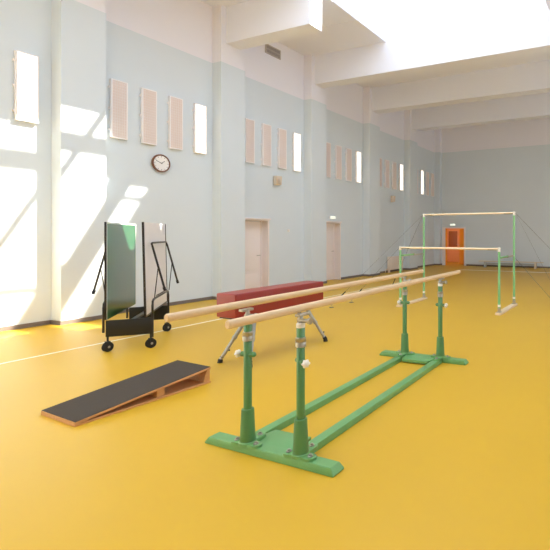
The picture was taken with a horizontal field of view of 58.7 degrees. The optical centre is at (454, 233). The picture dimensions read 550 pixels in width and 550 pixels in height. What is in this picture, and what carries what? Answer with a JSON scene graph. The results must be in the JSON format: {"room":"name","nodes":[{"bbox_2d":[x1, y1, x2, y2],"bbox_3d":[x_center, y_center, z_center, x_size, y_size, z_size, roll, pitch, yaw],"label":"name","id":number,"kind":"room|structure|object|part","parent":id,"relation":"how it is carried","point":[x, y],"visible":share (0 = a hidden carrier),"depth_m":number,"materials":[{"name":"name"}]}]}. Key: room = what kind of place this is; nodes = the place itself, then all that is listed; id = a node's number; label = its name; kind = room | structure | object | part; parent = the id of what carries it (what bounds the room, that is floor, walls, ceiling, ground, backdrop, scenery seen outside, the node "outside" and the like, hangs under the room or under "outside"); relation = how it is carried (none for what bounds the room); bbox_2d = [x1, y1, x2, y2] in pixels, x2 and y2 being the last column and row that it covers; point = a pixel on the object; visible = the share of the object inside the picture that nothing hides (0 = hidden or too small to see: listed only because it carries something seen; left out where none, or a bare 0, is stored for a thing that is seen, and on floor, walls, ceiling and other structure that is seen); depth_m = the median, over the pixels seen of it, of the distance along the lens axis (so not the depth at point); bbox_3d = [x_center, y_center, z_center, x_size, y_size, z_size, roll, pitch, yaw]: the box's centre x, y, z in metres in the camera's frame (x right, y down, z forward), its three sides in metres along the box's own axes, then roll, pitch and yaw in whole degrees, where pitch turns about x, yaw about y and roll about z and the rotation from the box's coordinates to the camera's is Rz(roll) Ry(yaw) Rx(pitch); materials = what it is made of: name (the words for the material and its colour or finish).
{"room":"sports hall","nodes":[
{"label":"sports hall","id":0,"kind":"room"},
{"bbox_2d":[0,0,433,326],"bbox_3d":[-6.069,-2.135,10.895,0.420,7.470,26.000,0,0,23],"label":"wall","id":1,"kind":"structure","parent":0,"point":[164,47],"depth_m":9.81,"materials":[{"name":"paint"}]},
{"bbox_2d":[12,50,38,123],"bbox_3d":[-7.280,-2.485,7.362,0.079,1.160,0.322,0,0,23],"label":"wall lamp","id":2,"kind":"object","parent":1,"relation":"attached to","point":[26,65],"visible":1,"depth_m":7.35,"materials":[{"name":"white"}]},
{"bbox_2d":[18,52,36,121],"bbox_3d":[-7.255,-2.485,7.364,0.013,1.120,0.260,0,0,23],"label":"diffuser","id":3,"kind":"object","parent":2,"relation":"attached to","point":[27,63],"depth_m":7.36,"materials":[{"name":"white"}]},
{"bbox_2d":[51,0,105,320],"bbox_3d":[-6.901,-1.985,7.979,0.300,7.170,0.700,0,0,23],"label":"pilaster","id":4,"kind":"object","parent":1,"relation":"attached to","point":[78,27],"visible":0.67,"depth_m":7.84,"materials":[{"name":"paint"}]},
{"bbox_2d":[108,78,127,139],"bbox_3d":[-6.731,-2.485,8.671,0.079,1.160,0.322,0,0,23],"label":"wall lamp","id":5,"kind":"object","parent":1,"relation":"attached to","point":[118,107],"visible":1,"depth_m":8.65,"materials":[{"name":"metal"}]},
{"bbox_2d":[113,80,126,138],"bbox_3d":[-6.706,-2.485,8.673,0.013,1.120,0.260,0,0,23],"label":"diffuser","id":6,"kind":"object","parent":5,"relation":"attached to","point":[119,87],"depth_m":8.67,"materials":[{"name":"beige wood"}]},
{"bbox_2d":[139,87,156,145],"bbox_3d":[-6.507,-2.485,9.206,0.079,1.160,0.322,0,0,23],"label":"wall lamp","id":7,"kind":"object","parent":1,"relation":"attached to","point":[148,114],"visible":1,"depth_m":9.18,"materials":[{"name":"metal"}]},
{"bbox_2d":[144,89,155,143],"bbox_3d":[-6.482,-2.485,9.208,0.013,1.120,0.260,0,0,23],"label":"diffuser","id":8,"kind":"object","parent":7,"relation":"attached to","point":[149,95],"depth_m":9.20,"materials":[{"name":"beige wood"}]},
{"bbox_2d":[151,154,169,171],"bbox_3d":[-6.407,-1.540,9.459,0.063,0.390,0.390,0,0,23],"label":"wall clock","id":9,"kind":"object","parent":1,"relation":"attached to","point":[160,163],"visible":1,"depth_m":9.43,"materials":[{"name":"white plastic"}]},
{"bbox_2d":[167,96,182,149],"bbox_3d":[-6.282,-2.485,9.741,0.079,1.160,0.322,0,0,23],"label":"wall lamp","id":10,"kind":"object","parent":1,"relation":"attached to","point":[175,105],"visible":1,"depth_m":9.72,"materials":[{"name":"metal"}]},
{"bbox_2d":[171,97,181,148],"bbox_3d":[-6.258,-2.485,9.743,0.013,1.120,0.260,0,0,23],"label":"diffuser","id":11,"kind":"object","parent":10,"relation":"attached to","point":[176,103],"depth_m":9.74,"materials":[{"name":"beige plastic"}]},
{"bbox_2d":[192,103,206,154],"bbox_3d":[-6.054,-2.485,10.285,0.079,1.160,0.322,0,0,23],"label":"wall lamp","id":12,"kind":"object","parent":1,"relation":"attached to","point":[199,127],"visible":1,"depth_m":10.24,"materials":[{"name":"white"}]},
{"bbox_2d":[196,104,205,153],"bbox_3d":[-6.030,-2.485,10.287,0.013,1.120,0.260,0,0,23],"label":"diffuser","id":13,"kind":"object","parent":12,"relation":"attached to","point":[200,109],"depth_m":10.28,"materials":[{"name":"white plastic"}]},
{"bbox_2d":[0,264,441,331],"bbox_3d":[-5.766,1.562,10.667,0.315,0.075,25.585,0,0,23],"label":"baseboard","id":14,"kind":"structure","parent":1,"relation":"attached to","point":[54,322],"depth_m":8.02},
{"bbox_2d":[212,4,244,296],"bbox_3d":[-5.675,-1.985,10.903,0.300,7.170,0.700,0,0,23],"label":"pilaster","id":15,"kind":"object","parent":1,"relation":"attached to","point":[228,62],"visible":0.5,"depth_m":10.66,"materials":[{"name":"paint"}]},
{"bbox_2d":[245,118,254,163],"bbox_3d":[-5.505,-2.485,11.595,0.079,1.160,0.322,0,0,23],"label":"wall lamp","id":16,"kind":"object","parent":1,"relation":"attached to","point":[249,124],"visible":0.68,"depth_m":11.58,"materials":[{"name":"metal"}]},
{"bbox_2d":[245,218,270,288],"bbox_3d":[-5.571,0.583,11.870,0.345,2.035,1.045,0,0,23],"label":"door","id":17,"kind":"structure","parent":1,"relation":"in","point":[256,233],"depth_m":12.17,"materials":[{"name":"white paint"}]},
{"bbox_2d":[260,123,270,166],"bbox_3d":[-5.281,-2.485,12.130,0.079,1.160,0.322,0,0,23],"label":"wall lamp","id":18,"kind":"object","parent":1,"relation":"attached to","point":[265,129],"visible":1,"depth_m":12.07,"materials":[{"name":"metal"}]},
{"bbox_2d":[264,124,270,165],"bbox_3d":[-5.256,-2.485,12.131,0.013,1.120,0.260,0,0,23],"label":"diffuser","id":19,"kind":"object","parent":18,"relation":"attached to","point":[267,128],"depth_m":12.14,"materials":[{"name":"beige wood"}]},
{"bbox_2d":[265,44,280,59],"bbox_3d":[-5.197,-5.210,12.394,0.030,0.260,0.560,0,0,23],"label":"air vent","id":20,"kind":"object","parent":1,"relation":"in","point":[269,49],"visible":0.96,"depth_m":12.39,"materials":[{"name":"grey metal"}]},
{"bbox_2d":[274,176,281,185],"bbox_3d":[-5.097,-1.531,12.460,0.162,0.259,0.200,0,0,23],"label":"wall speaker","id":21,"kind":"object","parent":1,"relation":"attached to","point":[277,179],"visible":1,"depth_m":12.39,"materials":[{"name":"beige fabric"}]},
{"bbox_2d":[276,128,286,168],"bbox_3d":[-5.056,-2.485,12.665,0.079,1.160,0.322,0,0,23],"label":"wall lamp","id":22,"kind":"object","parent":1,"relation":"attached to","point":[281,147],"visible":1,"depth_m":12.62,"materials":[{"name":"metal"}]},
{"bbox_2d":[280,129,285,167],"bbox_3d":[-5.032,-2.485,12.666,0.013,1.120,0.260,0,0,23],"label":"diffuser","id":23,"kind":"object","parent":22,"relation":"attached to","point":[282,131],"depth_m":12.65,"materials":[{"name":"beige wood"}]},
{"bbox_2d":[291,132,300,171],"bbox_3d":[-4.828,-2.485,13.209,0.079,1.160,0.322,0,0,23],"label":"wall lamp","id":24,"kind":"object","parent":1,"relation":"attached to","point":[296,138],"visible":1,"depth_m":13.16,"materials":[{"name":"white plastic"}]},
{"bbox_2d":[294,133,294,169],"bbox_3d":[-4.804,-2.485,13.210,0.013,1.120,0.260,0,0,23],"label":"diffuser","id":25,"kind":"object","parent":24,"relation":"attached to","point":[294,133],"depth_m":13.10,"materials":[{"name":"white plastic"}]},
{"bbox_2d":[304,54,325,280],"bbox_3d":[-4.449,-1.985,13.826,0.300,7.170,0.700,0,0,23],"label":"pilaster","id":26,"kind":"object","parent":1,"relation":"attached to","point":[314,95],"visible":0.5,"depth_m":13.57,"materials":[{"name":"paint"}]},
{"bbox_2d":[326,142,330,177],"bbox_3d":[-4.279,-2.485,14.518,0.079,1.160,0.322,0,0,23],"label":"wall lamp","id":27,"kind":"object","parent":1,"relation":"attached to","point":[328,145],"visible":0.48,"depth_m":14.54,"materials":[{"name":"metal"}]},
{"bbox_2d":[327,143,329,176],"bbox_3d":[-4.255,-2.485,14.520,0.013,1.120,0.260,0,0,23],"label":"diffuser","id":28,"kind":"object","parent":27,"relation":"attached to","point":[328,144],"depth_m":14.54,"materials":[{"name":"beige wood"}]},
{"bbox_2d":[326,221,341,279],"bbox_3d":[-4.329,0.583,14.830,0.345,2.035,1.065,0,0,23],"label":"door","id":29,"kind":"structure","parent":1,"relation":"in","point":[333,228],"depth_m":15.23,"materials":[{"name":"white paint"}]},
{"bbox_2d":[334,145,341,179],"bbox_3d":[-4.055,-2.485,15.053,0.079,1.160,0.322,0,0,23],"label":"wall lamp","id":30,"kind":"object","parent":1,"relation":"attached to","point":[338,149],"visible":1,"depth_m":15.03,"materials":[{"name":"metal"}]},
{"bbox_2d":[338,146,340,178],"bbox_3d":[-4.030,-2.485,15.055,0.013,1.120,0.260,0,0,23],"label":"diffuser","id":31,"kind":"object","parent":30,"relation":"attached to","point":[339,147],"depth_m":15.08,"materials":[{"name":"beige wood"}]},
{"bbox_2d":[345,148,351,180],"bbox_3d":[-3.831,-2.485,15.588,0.079,1.160,0.322,0,0,23],"label":"wall lamp","id":32,"kind":"object","parent":1,"relation":"attached to","point":[348,152],"visible":1,"depth_m":15.55,"materials":[{"name":"metal"}]},
{"bbox_2d":[347,149,350,180],"bbox_3d":[-3.806,-2.485,15.590,0.013,1.120,0.260,0,0,23],"label":"diffuser","id":33,"kind":"object","parent":32,"relation":"attached to","point":[348,150],"depth_m":15.57,"materials":[{"name":"beige plastic"}]},
{"bbox_2d":[355,151,360,182],"bbox_3d":[-3.603,-2.485,16.132,0.079,1.160,0.322,0,0,23],"label":"wall lamp","id":34,"kind":"object","parent":1,"relation":"attached to","point":[357,153],"visible":1,"depth_m":16.05,"materials":[{"name":"white plastic"}]},
{"bbox_3d":[-3.572,-2.485,16.131,0.014,1.160,0.300,0,0,23],"label":"frame","id":35,"kind":"part","parent":34,"relation":"part of","materials":[{"name":"white plastic"}]},
{"bbox_2d":[357,152,359,181],"bbox_3d":[-3.578,-2.485,16.134,0.013,1.120,0.260,0,0,23],"label":"diffuser","id":36,"kind":"object","parent":34,"relation":"attached to","point":[358,153],"depth_m":16.11,"materials":[{"name":"white plastic"}]},
{"bbox_2d":[363,86,379,273],"bbox_3d":[-3.224,-1.985,16.750,0.300,7.170,0.700,0,0,23],"label":"pilaster","id":37,"kind":"object","parent":1,"relation":"attached to","point":[371,120],"visible":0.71,"depth_m":16.47,"materials":[{"name":"paint"}]},
{"bbox_2d":[380,158,381,186],"bbox_3d":[-3.053,-2.485,17.442,0.079,1.160,0.322,0,0,23],"label":"wall lamp","id":38,"kind":"object","parent":1,"relation":"attached to","point":[380,158],"visible":0.4,"depth_m":17.51,"materials":[{"name":"metal"}]},
{"bbox_2d":[384,159,388,187],"bbox_3d":[-2.829,-2.485,17.977,0.079,1.160,0.322,0,0,23],"label":"wall lamp","id":39,"kind":"object","parent":1,"relation":"attached to","point":[386,162],"visible":1,"depth_m":17.89,"materials":[{"name":"metal"}]},
{"bbox_2d":[391,162,396,189],"bbox_3d":[-2.605,-2.485,18.511,0.079,1.160,0.322,0,0,23],"label":"wall lamp","id":40,"kind":"object","parent":1,"relation":"attached to","point":[394,164],"visible":1,"depth_m":18.50,"materials":[{"name":"metal"}]},
{"bbox_2d":[393,162,395,188],"bbox_3d":[-2.580,-2.485,18.513,0.013,1.120,0.260,0,0,23],"label":"diffuser","id":41,"kind":"object","parent":40,"relation":"attached to","point":[394,163],"depth_m":18.50,"materials":[{"name":"beige wood"}]},
{"bbox_3d":[-2.574,-2.485,18.511,0.014,1.160,0.300,0,0,23],"label":"frame","id":42,"kind":"part","parent":40,"relation":"part of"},
{"bbox_2d":[398,164,402,190],"bbox_3d":[-2.377,-2.485,19.055,0.079,1.160,0.322,0,0,23],"label":"wall lamp","id":43,"kind":"object","parent":1,"relation":"attached to","point":[400,167],"visible":1,"depth_m":18.99,"materials":[{"name":"white plastic"}]},
{"bbox_2d":[400,164,402,189],"bbox_3d":[-2.352,-2.485,19.057,0.013,1.120,0.260,0,0,23],"label":"diffuser","id":44,"kind":"object","parent":43,"relation":"attached to","point":[401,165],"depth_m":19.05,"materials":[{"name":"white plastic"}]},
{"bbox_2d":[404,109,416,267],"bbox_3d":[-1.998,-1.985,19.673,0.300,7.170,0.700,0,0,23],"label":"pilaster","id":45,"kind":"object","parent":1,"relation":"attached to","point":[410,136],"visible":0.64,"depth_m":19.40,"materials":[{"name":"paint"}]},
{"bbox_2d":[419,170,423,194],"bbox_3d":[-1.603,-2.485,20.900,0.079,1.160,0.322,0,0,23],"label":"wall lamp","id":46,"kind":"object","parent":1,"relation":"attached to","point":[421,173],"visible":1,"depth_m":20.82,"materials":[{"name":"white plastic"}]},
{"bbox_2d":[421,171,423,193],"bbox_3d":[-1.579,-2.485,20.901,0.013,1.120,0.260,0,0,23],"label":"diffuser","id":47,"kind":"object","parent":46,"relation":"attached to","point":[422,172],"depth_m":20.90,"materials":[{"name":"white"}]},
{"bbox_2d":[425,172,428,195],"bbox_3d":[-1.379,-2.485,21.435,0.079,1.160,0.322,0,0,23],"label":"wall lamp","id":48,"kind":"object","parent":1,"relation":"attached to","point":[426,173],"visible":1,"depth_m":21.39,"materials":[{"name":"metal"}]},
{"bbox_2d":[430,173,433,196],"bbox_3d":[-1.151,-2.485,21.979,0.079,1.160,0.322,0,0,23],"label":"wall lamp","id":49,"kind":"object","parent":1,"relation":"attached to","point":[432,174],"visible":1,"depth_m":21.93,"materials":[{"name":"metal"}]},
{"bbox_2d":[432,174,433,195],"bbox_3d":[-1.126,-2.485,21.980,0.013,1.120,0.260,0,0,23],"label":"diffuser","id":50,"kind":"object","parent":49,"relation":"attached to","point":[432,174],"depth_m":21.98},
{"bbox_2d":[0,262,549,549],"bbox_3d":[0.214,1.699,9.561,13.600,0.202,28.400,0,0,23],"label":"floor","id":51,"kind":"structure","parent":0,"point":[459,458],"depth_m":3.46,"materials":[{"name":"yellow rubber"}]},
{"bbox_2d":[41,360,210,426],"bbox_3d":[-3.148,1.514,4.259,0.570,0.172,1.200,0,0,25],"label":"springboard","id":52,"kind":"object","parent":51,"relation":"on","point":[177,376],"visible":1,"depth_m":4.17,"materials":[{"name":"brown wood"}]},
{"bbox_2d":[91,222,178,351],"bbox_3d":[-4.836,0.715,6.645,0.881,1.769,1.561,0,0,-24],"label":"folding table","id":53,"kind":"object","parent":51,"relation":"on","point":[119,256],"visible":0.98,"depth_m":6.34,"materials":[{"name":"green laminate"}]},
{"bbox_3d":[-5.156,0.470,6.536,0.192,0.706,1.088,0,0,-24],"label":"leg frame","id":54,"kind":"part","parent":53,"relation":"part of","materials":[{"name":"black metal"}]},
{"bbox_3d":[-4.999,1.127,6.403,0.029,0.426,1.159,0,0,-24],"label":"trolley frame","id":55,"kind":"part","parent":53,"relation":"part of","materials":[{"name":"black metal"}]},
{"bbox_3d":[-4.503,1.288,6.000,0.525,0.225,0.024,0,0,-24],"label":"panel","id":56,"kind":"part","parent":53,"relation":"part of","materials":[{"name":"black metal"}]},
{"bbox_3d":[-4.965,1.288,7.041,0.525,0.225,0.024,0,0,-24],"label":"panel","id":57,"kind":"part","parent":53,"relation":"part of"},
{"bbox_3d":[-4.489,1.182,6.629,0.029,0.536,1.159,0,0,-24],"label":"trolley frame","id":58,"kind":"part","parent":53,"relation":"part of","materials":[{"name":"black metal"}]},
{"bbox_3d":[-4.540,0.470,6.809,0.192,0.706,1.088,0,0,-24],"label":"leg frame","id":59,"kind":"part","parent":53,"relation":"part of","materials":[{"name":"black metal"}]},
{"bbox_2d":[217,281,327,366],"bbox_3d":[-2.427,1.160,5.927,0.562,0.889,1.605,0,0,23],"label":"horse","id":60,"kind":"object","parent":51,"relation":"on","point":[245,294],"visible":0.54,"depth_m":5.57},
{"bbox_3d":[-2.780,1.306,5.475,0.361,0.549,0.052,0,0,-30],"label":"leg","id":61,"kind":"part","parent":60,"relation":"part of","materials":[{"name":"grey paint"}]},
{"bbox_3d":[-2.501,1.306,5.358,0.052,0.549,0.361,0,0,-15],"label":"leg","id":62,"kind":"part","parent":60,"relation":"part of","materials":[{"name":"grey paint"}]},
{"bbox_3d":[-2.063,1.306,6.404,0.335,0.548,0.052,0,0,-26],"label":"leg","id":63,"kind":"part","parent":60,"relation":"part of","materials":[{"name":"grey paint"}]},
{"bbox_2d":[164,269,468,477],"bbox_3d":[-0.871,1.048,4.348,1.246,1.103,3.780,0,0,21],"label":"bars","id":64,"kind":"object","parent":51,"relation":"on","point":[296,449],"visible":1,"depth_m":3.26,"materials":[{"name":"green metal"}]},
{"bbox_3d":[-1.614,0.888,3.226,0.039,0.056,0.063,0,0,21],"label":"clamp knob","id":65,"kind":"part","parent":64,"relation":"part of","materials":[{"name":"white plastic"}]},
{"bbox_3d":[-1.532,0.979,3.208,0.057,0.662,0.057,0,0,21],"label":"post","id":66,"kind":"part","parent":64,"relation":"part of","materials":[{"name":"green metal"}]},
{"bbox_3d":[-1.301,1.569,3.281,0.428,0.038,0.215,0,0,21],"label":"gusset plate","id":67,"kind":"part","parent":64,"relation":"part of","materials":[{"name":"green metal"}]},
{"bbox_3d":[-1.129,0.524,4.414,0.044,0.054,3.680,0,0,21],"label":"rail","id":68,"kind":"part","parent":64,"relation":"part of","materials":[{"name":"brown wood"}]},
{"bbox_3d":[-1.077,0.979,3.030,0.057,0.662,0.057,0,0,21],"label":"post","id":69,"kind":"part","parent":64,"relation":"part of","materials":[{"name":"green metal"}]},
{"bbox_3d":[-1.020,0.888,2.968,0.044,0.056,0.059,0,0,21],"label":"clamp knob","id":70,"kind":"part","parent":64,"relation":"part of","materials":[{"name":"white plastic"}]},
{"bbox_3d":[-0.626,0.524,4.255,0.044,0.054,3.770,0,0,21],"label":"rail","id":71,"kind":"part","parent":64,"relation":"part of","materials":[{"name":"brown wood"}]},
{"bbox_3d":[-0.650,0.979,5.617,0.057,0.662,0.057,0,0,21],"label":"post","id":72,"kind":"part","parent":64,"relation":"part of","materials":[{"name":"green metal"}]},
{"bbox_3d":[-0.463,1.569,5.426,0.428,0.038,0.190,0,0,21],"label":"gusset plate","id":73,"kind":"part","parent":64,"relation":"part of","materials":[{"name":"green metal"}]},
{"bbox_3d":[-0.184,0.979,5.435,0.057,0.662,0.057,0,0,21],"label":"post","id":74,"kind":"part","parent":64,"relation":"part of","materials":[{"name":"green metal"}]},
{"bbox_2d":[385,256,402,272],"bbox_3d":[-2.604,1.270,18.395,0.150,0.660,1.382,0,0,23],"label":"radiator","id":75,"kind":"object","parent":51,"relation":"on","point":[393,262],"visible":0.8,"depth_m":18.25,"materials":[{"name":"beige metal"}]},
{"bbox_2d":[329,212,547,314],"bbox_3d":[0.101,0.548,9.954,5.905,2.103,3.362,0,0,25],"label":"bars","id":76,"kind":"object","parent":51,"relation":"on","point":[500,311],"visible":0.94,"depth_m":9.65,"materials":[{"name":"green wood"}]},
{"bbox_3d":[-1.204,0.950,9.569,0.052,1.200,0.052,0,0,25],"label":"post","id":77,"kind":"part","parent":76,"relation":"part of","materials":[{"name":"green metal"}]},
{"bbox_3d":[-0.762,0.565,10.642,0.052,1.970,0.052,0,0,25],"label":"post","id":78,"kind":"part","parent":76,"relation":"part of","materials":[{"name":"green metal"}]},
{"bbox_3d":[0.876,0.950,8.610,0.052,1.200,0.052,0,0,25],"label":"post","id":79,"kind":"part","parent":76,"relation":"part of","materials":[{"name":"green metal"}]},
{"bbox_3d":[1.318,0.565,9.684,0.052,1.970,0.052,0,0,25],"label":"post","id":80,"kind":"part","parent":76,"relation":"part of","materials":[{"name":"green metal"}]},
{"bbox_2d":[480,260,543,268],"bbox_3d":[2.604,1.445,20.433,3.100,0.310,0.300,0,0,24],"label":"bench","id":81,"kind":"object","parent":51,"relation":"on","point":[519,263],"visible":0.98,"depth_m":20.36,"materials":[{"name":"brown wood"}]},
{"bbox_3d":[2.604,1.308,20.433,3.100,0.035,0.260,0,0,24],"label":"seat","id":82,"kind":"part","parent":81,"relation":"part of","materials":[{"name":"brown wood"}]},
{"bbox_2d":[201,0,549,108],"bbox_3d":[-0.066,-5.695,8.377,12.600,0.250,25.400,0,0,23],"label":"ceiling","id":83,"kind":"structure","parent":0,"point":[361,32],"depth_m":12.24,"materials":[{"name":"white paint"}]},
{"bbox_2d":[226,0,321,49],"bbox_3d":[-0.004,-5.125,8.525,12.600,0.890,0.420,0,0,23],"label":"ceiling beam","id":84,"kind":"structure","parent":83,"relation":"attached to","point":[251,23],"depth_m":10.17,"materials":[{"name":"white paint"}]},
{"bbox_2d":[315,9,549,88],"bbox_3d":[1.222,-5.125,11.448,12.600,0.890,0.420,0,0,23],"label":"ceiling beam","id":85,"kind":"structure","parent":83,"relation":"attached to","point":[528,34],"depth_m":11.94,"materials":[{"name":"white paint"}]},
{"bbox_2d":[345,0,544,32],"bbox_3d":[-2.746,-6.290,4.752,5.000,0.940,15.340,0,0,23],"label":"window","id":86,"kind":"structure","parent":83,"relation":"attached to","point":[390,16],"depth_m":12.01,"materials":[{"name":"glass"}]},
{"bbox_2d":[372,60,549,113],"bbox_3d":[2.448,-5.125,14.371,12.600,0.890,0.420,0,0,23],"label":"ceiling beam","id":87,"kind":"structure","parent":83,"relation":"attached to","point":[529,78],"depth_m":15.06,"materials":[{"name":"white paint"}]},
{"bbox_2d":[412,92,549,130],"bbox_3d":[3.674,-5.125,17.295,12.600,0.890,0.420,0,0,23],"label":"ceiling beam","id":88,"kind":"structure","parent":83,"relation":"attached to","point":[533,106],"depth_m":18.14,"materials":[{"name":"white paint"}]},
{"bbox_2d":[442,118,549,266],"bbox_3d":[4.894,-2.135,20.204,12.600,7.470,0.250,0,0,23],"label":"wall","id":89,"kind":"structure","parent":0,"point":[505,166],"depth_m":21.19,"materials":[{"name":"paint"}]},
{"bbox_2d":[434,129,441,263],"bbox_3d":[-0.873,-1.985,22.357,0.300,7.170,0.240,0,0,23],"label":"pilaster","id":90,"kind":"object","parent":89,"relation":"attached to","point":[437,132],"visible":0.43,"depth_m":22.26,"materials":[{"name":"paint"}]},
{"bbox_2d":[442,227,464,265],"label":"door frame","id":91,"kind":"structure","parent":89,"relation":"in","point":[444,229],"depth_m":22.47,"materials":[{"name":"paint"}]},
{"bbox_2d":[466,264,549,267],"bbox_3d":[4.988,1.562,20.021,12.285,0.075,0.015,0,0,23],"label":"baseboard","id":92,"kind":"structure","parent":89,"relation":"attached to","point":[466,264],"depth_m":21.06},
{"bbox_3d":[0.436,0.300,23.538,3.200,2.600,2.450,0,0,23],"label":"wall","id":93,"kind":"structure","parent":0,"visible":0},
{"bbox_2d":[447,228,459,261],"bbox_3d":[-0.109,0.605,24.927,0.840,1.970,0.110,0,0,23],"label":"door","id":94,"kind":"structure","parent":93,"relation":"in","point":[452,233],"depth_m":24.91,"materials":[{"name":"orange paint"}]},
{"bbox_3d":[-0.114,0.280,24.915,0.540,0.880,0.015,0,0,23],"label":"dark pane","id":95,"kind":"part","parent":94,"relation":"part of","materials":[{"name":"brown wood"}]}
]}

